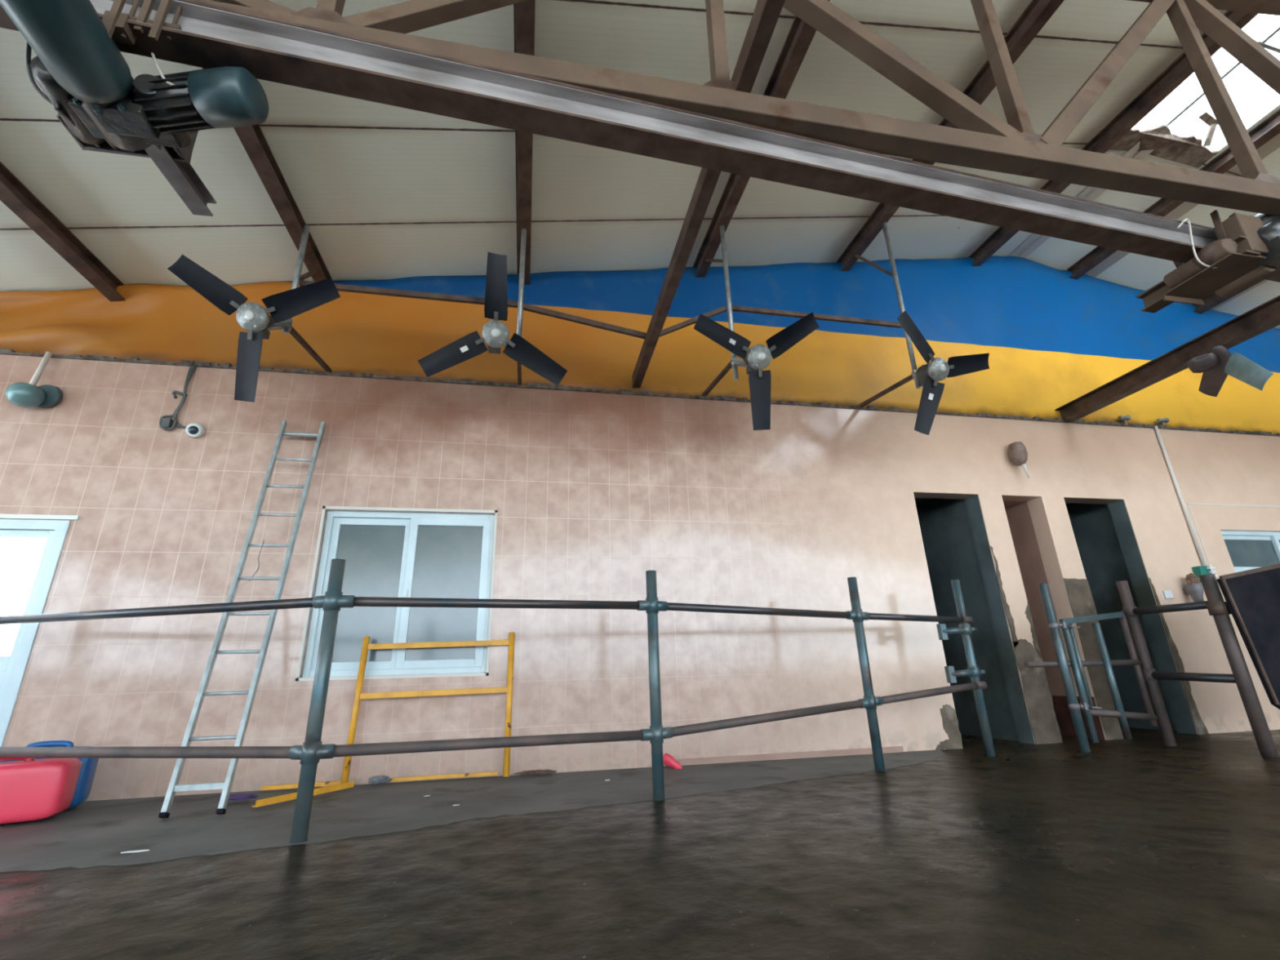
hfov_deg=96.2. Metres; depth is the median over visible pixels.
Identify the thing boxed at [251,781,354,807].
bar
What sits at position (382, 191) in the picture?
ceiling
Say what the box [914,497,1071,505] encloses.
ceiling
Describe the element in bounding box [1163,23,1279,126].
bar
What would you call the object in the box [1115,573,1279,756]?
pipe railing
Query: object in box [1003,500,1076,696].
wall niche
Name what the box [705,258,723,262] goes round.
brace
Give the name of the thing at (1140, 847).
floor
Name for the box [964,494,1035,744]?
trim
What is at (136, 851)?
feather
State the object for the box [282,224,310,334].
pipe
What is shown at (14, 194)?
beam
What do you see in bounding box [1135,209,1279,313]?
motor hoist
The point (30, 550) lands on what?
door
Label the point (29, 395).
wall lamp
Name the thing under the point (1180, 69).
roof beam
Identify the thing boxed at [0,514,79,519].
trim
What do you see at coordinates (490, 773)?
bar
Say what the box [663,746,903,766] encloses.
baseboard
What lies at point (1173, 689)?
trim
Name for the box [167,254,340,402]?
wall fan
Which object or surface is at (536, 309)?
support bar
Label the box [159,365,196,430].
cable bundle
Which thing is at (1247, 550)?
window
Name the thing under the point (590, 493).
wall
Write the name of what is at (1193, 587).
wall lamp
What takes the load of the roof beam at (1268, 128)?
on the roof truss
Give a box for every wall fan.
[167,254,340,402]
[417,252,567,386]
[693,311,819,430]
[897,310,989,435]
[1187,345,1273,396]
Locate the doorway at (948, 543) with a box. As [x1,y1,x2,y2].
[915,498,1018,741]
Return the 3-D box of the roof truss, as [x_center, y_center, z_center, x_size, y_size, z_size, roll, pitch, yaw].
[1.859,-2.620,3.284,18.317,2.220,0.110,2,-19,-11]
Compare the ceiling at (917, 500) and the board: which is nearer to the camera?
the board
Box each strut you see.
[288,326,332,372]
[517,362,521,385]
[702,361,731,395]
[858,374,912,407]
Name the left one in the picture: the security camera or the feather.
the feather
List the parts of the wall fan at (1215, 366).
motor, blade, blade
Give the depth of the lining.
5.53 m
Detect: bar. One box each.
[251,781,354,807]
[260,780,341,791]
[299,280,518,307]
[391,771,497,782]
[523,303,646,339]
[659,306,727,337]
[731,305,902,328]
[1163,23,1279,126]
[1253,39,1279,53]
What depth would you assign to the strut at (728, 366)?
5.16 m
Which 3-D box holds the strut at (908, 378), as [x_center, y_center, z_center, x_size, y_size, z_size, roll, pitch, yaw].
[2.357,-0.847,5.507,0.032,0.042,0.675,6,-20,-22]
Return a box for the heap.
[513,768,556,774]
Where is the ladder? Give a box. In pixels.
[158,419,325,818]
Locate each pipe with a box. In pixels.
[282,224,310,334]
[516,228,526,336]
[720,225,738,380]
[882,222,920,388]
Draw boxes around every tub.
[0,740,98,808]
[0,757,80,824]
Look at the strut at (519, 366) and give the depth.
4.97 m
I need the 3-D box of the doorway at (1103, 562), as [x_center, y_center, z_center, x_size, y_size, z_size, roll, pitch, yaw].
[5.070,1.565,7.010,0.100,2.600,2.310,2,-19,-11]
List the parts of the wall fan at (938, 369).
blade, motor, blade, blade arm, blade arm, blade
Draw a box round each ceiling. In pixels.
[0,0,1226,291]
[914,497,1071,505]
[1014,97,1279,328]
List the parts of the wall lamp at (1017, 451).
lamp shade, spout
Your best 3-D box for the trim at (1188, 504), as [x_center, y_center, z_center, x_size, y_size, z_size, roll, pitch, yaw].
[7.018,0.787,6.238,2.220,1.060,0.006,2,-19,-11]
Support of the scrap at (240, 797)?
on the floor
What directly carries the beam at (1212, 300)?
on the roof truss
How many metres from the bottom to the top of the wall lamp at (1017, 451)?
0.387 m
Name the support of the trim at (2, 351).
attached to the wall at (590, 493)
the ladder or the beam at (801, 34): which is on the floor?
the ladder
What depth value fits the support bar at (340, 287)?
4.51 m
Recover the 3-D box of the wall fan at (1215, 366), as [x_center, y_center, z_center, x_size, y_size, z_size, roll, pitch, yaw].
[4.848,-0.823,4.834,0.289,0.564,0.975,-11,-21,26]
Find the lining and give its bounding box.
[1109,124,1218,168]
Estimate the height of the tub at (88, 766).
0.375 m
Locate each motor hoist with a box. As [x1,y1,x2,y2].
[0,0,268,216]
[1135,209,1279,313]
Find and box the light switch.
[1162,590,1173,598]
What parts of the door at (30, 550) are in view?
panel, pane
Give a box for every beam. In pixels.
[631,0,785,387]
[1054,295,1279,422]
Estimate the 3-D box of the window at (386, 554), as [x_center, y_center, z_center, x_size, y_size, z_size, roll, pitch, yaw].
[-1.828,0.865,4.484,1.286,1.253,0.085,2,-19,-11]
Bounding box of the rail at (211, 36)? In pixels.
[0,0,1279,282]
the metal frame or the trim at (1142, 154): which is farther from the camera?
the trim at (1142, 154)
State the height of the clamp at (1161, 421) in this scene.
0.119 m
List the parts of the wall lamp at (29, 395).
lamp shade, stem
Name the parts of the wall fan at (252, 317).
blade, blade arm, blade, blade arm, motor, blade arm, blade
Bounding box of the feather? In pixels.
[120,849,149,853]
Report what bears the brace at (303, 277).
attached to the beam at (252, 138)
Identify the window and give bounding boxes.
[302,511,494,677]
[1220,530,1279,572]
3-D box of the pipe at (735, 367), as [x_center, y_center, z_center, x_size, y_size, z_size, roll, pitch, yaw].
[0.782,-1.630,5.075,0.042,1.670,0.042,2,-19,-11]
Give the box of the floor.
[0,727,1279,959]
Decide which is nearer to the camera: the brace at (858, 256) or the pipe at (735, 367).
the pipe at (735, 367)
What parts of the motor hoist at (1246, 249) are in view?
plate, drum motor, motor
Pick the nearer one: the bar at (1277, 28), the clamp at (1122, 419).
the bar at (1277, 28)
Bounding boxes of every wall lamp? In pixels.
[4,351,62,408]
[1008,441,1030,478]
[1182,573,1204,601]
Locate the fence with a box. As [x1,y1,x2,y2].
[0,558,995,844]
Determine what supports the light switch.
attached to the wall at (590, 493)
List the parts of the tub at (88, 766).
handle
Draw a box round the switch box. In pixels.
[1191,564,1217,582]
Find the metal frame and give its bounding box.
[340,631,515,783]
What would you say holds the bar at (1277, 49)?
attached to the ceiling at (1136, 271)
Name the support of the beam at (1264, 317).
on the wall at (590, 493)
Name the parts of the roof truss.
web post, web post, web post, web post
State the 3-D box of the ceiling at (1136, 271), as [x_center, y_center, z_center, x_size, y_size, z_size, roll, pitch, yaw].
[10.700,-4.031,1.408,9.750,1.708,13.950,2,-19,-11]
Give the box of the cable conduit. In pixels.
[1154,426,1206,565]
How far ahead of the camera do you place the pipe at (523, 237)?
4.69 m
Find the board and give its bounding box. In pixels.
[1216,563,1279,709]
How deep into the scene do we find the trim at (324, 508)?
4.38 m
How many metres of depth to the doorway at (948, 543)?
5.90 m
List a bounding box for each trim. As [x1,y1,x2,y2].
[0,348,1279,436]
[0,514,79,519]
[295,506,497,680]
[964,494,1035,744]
[1008,141,1154,258]
[1107,499,1197,734]
[1186,502,1279,564]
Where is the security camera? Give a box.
[185,422,204,438]
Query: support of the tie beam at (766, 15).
attached to the roof truss
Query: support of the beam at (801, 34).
on the roof truss
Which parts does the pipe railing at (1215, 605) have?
post, rail, rail, post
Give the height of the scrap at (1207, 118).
0.184 m
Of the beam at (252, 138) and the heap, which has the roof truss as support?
the beam at (252, 138)
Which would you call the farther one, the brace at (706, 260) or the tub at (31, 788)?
the brace at (706, 260)
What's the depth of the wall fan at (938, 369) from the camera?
4.93 m
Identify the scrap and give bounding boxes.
[217,793,257,801]
[1198,111,1218,146]
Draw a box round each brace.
[299,270,317,280]
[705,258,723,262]
[854,254,893,276]
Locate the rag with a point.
(376, 780)
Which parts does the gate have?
gate post, gate rail, gate rail, gate rail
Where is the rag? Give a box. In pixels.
[368,775,391,784]
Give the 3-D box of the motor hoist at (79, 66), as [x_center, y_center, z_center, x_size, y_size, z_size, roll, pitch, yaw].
[-1.990,-1.631,2.227,1.040,0.621,0.841,-18,-24,38]
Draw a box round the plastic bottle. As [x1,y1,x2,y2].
[662,752,682,768]
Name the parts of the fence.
rail, rail, post, rail, rail, post, rail, rail, post, rail, rail, hinge arm, hinge arm, rail, post, rail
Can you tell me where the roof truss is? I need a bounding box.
[195,0,1279,216]
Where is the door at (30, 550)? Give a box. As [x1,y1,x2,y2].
[0,519,71,746]
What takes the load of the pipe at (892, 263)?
hanging from the roof beam at (1037, 13)
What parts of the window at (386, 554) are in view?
sash, pane, sash, pane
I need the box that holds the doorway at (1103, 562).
[1066,502,1176,730]
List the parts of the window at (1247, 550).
pane, sash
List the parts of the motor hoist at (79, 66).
drum motor, motor, plate, motor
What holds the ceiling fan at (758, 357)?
hanging from the pipe at (735, 367)
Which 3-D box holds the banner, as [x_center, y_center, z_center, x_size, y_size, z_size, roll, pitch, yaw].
[1.502,-1.791,6.050,18.900,2.237,0.160,2,-19,-11]
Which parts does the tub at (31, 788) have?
handle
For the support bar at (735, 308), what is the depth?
5.22 m
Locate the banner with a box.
[0,255,1279,434]
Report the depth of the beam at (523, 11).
4.24 m
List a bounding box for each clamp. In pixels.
[1117,415,1131,424]
[1155,417,1169,425]
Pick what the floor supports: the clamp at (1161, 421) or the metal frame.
the metal frame
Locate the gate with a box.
[1024,583,1157,752]
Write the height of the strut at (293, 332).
0.042 m
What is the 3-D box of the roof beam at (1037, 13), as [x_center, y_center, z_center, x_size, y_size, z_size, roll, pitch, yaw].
[2.953,-3.566,3.067,0.127,0.156,7.260,2,-19,-11]
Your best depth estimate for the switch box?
5.85 m
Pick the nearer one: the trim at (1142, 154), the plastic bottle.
the plastic bottle
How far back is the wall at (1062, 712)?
5.49 m
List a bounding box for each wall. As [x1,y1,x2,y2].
[0,354,1279,800]
[1051,695,1105,739]
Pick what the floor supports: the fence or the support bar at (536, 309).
the fence
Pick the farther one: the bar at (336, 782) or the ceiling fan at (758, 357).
the ceiling fan at (758, 357)
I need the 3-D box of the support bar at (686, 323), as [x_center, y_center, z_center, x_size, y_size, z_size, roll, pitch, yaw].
[0.426,-1.357,4.940,0.698,0.390,0.030,2,-19,-11]
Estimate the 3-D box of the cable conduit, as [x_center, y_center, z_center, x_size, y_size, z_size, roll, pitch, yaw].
[5.821,0.143,6.198,0.032,1.580,0.032,2,-19,-11]
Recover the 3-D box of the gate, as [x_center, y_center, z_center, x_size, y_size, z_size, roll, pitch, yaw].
[3.688,1.511,4.728,1.124,1.300,0.120,2,-19,-12]
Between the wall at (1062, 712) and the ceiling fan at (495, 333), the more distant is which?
the wall at (1062, 712)
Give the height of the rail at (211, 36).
0.181 m
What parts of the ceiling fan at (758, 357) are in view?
blade, motor, blade arm, blade, blade arm, blade arm, blade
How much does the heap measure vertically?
0.027 m

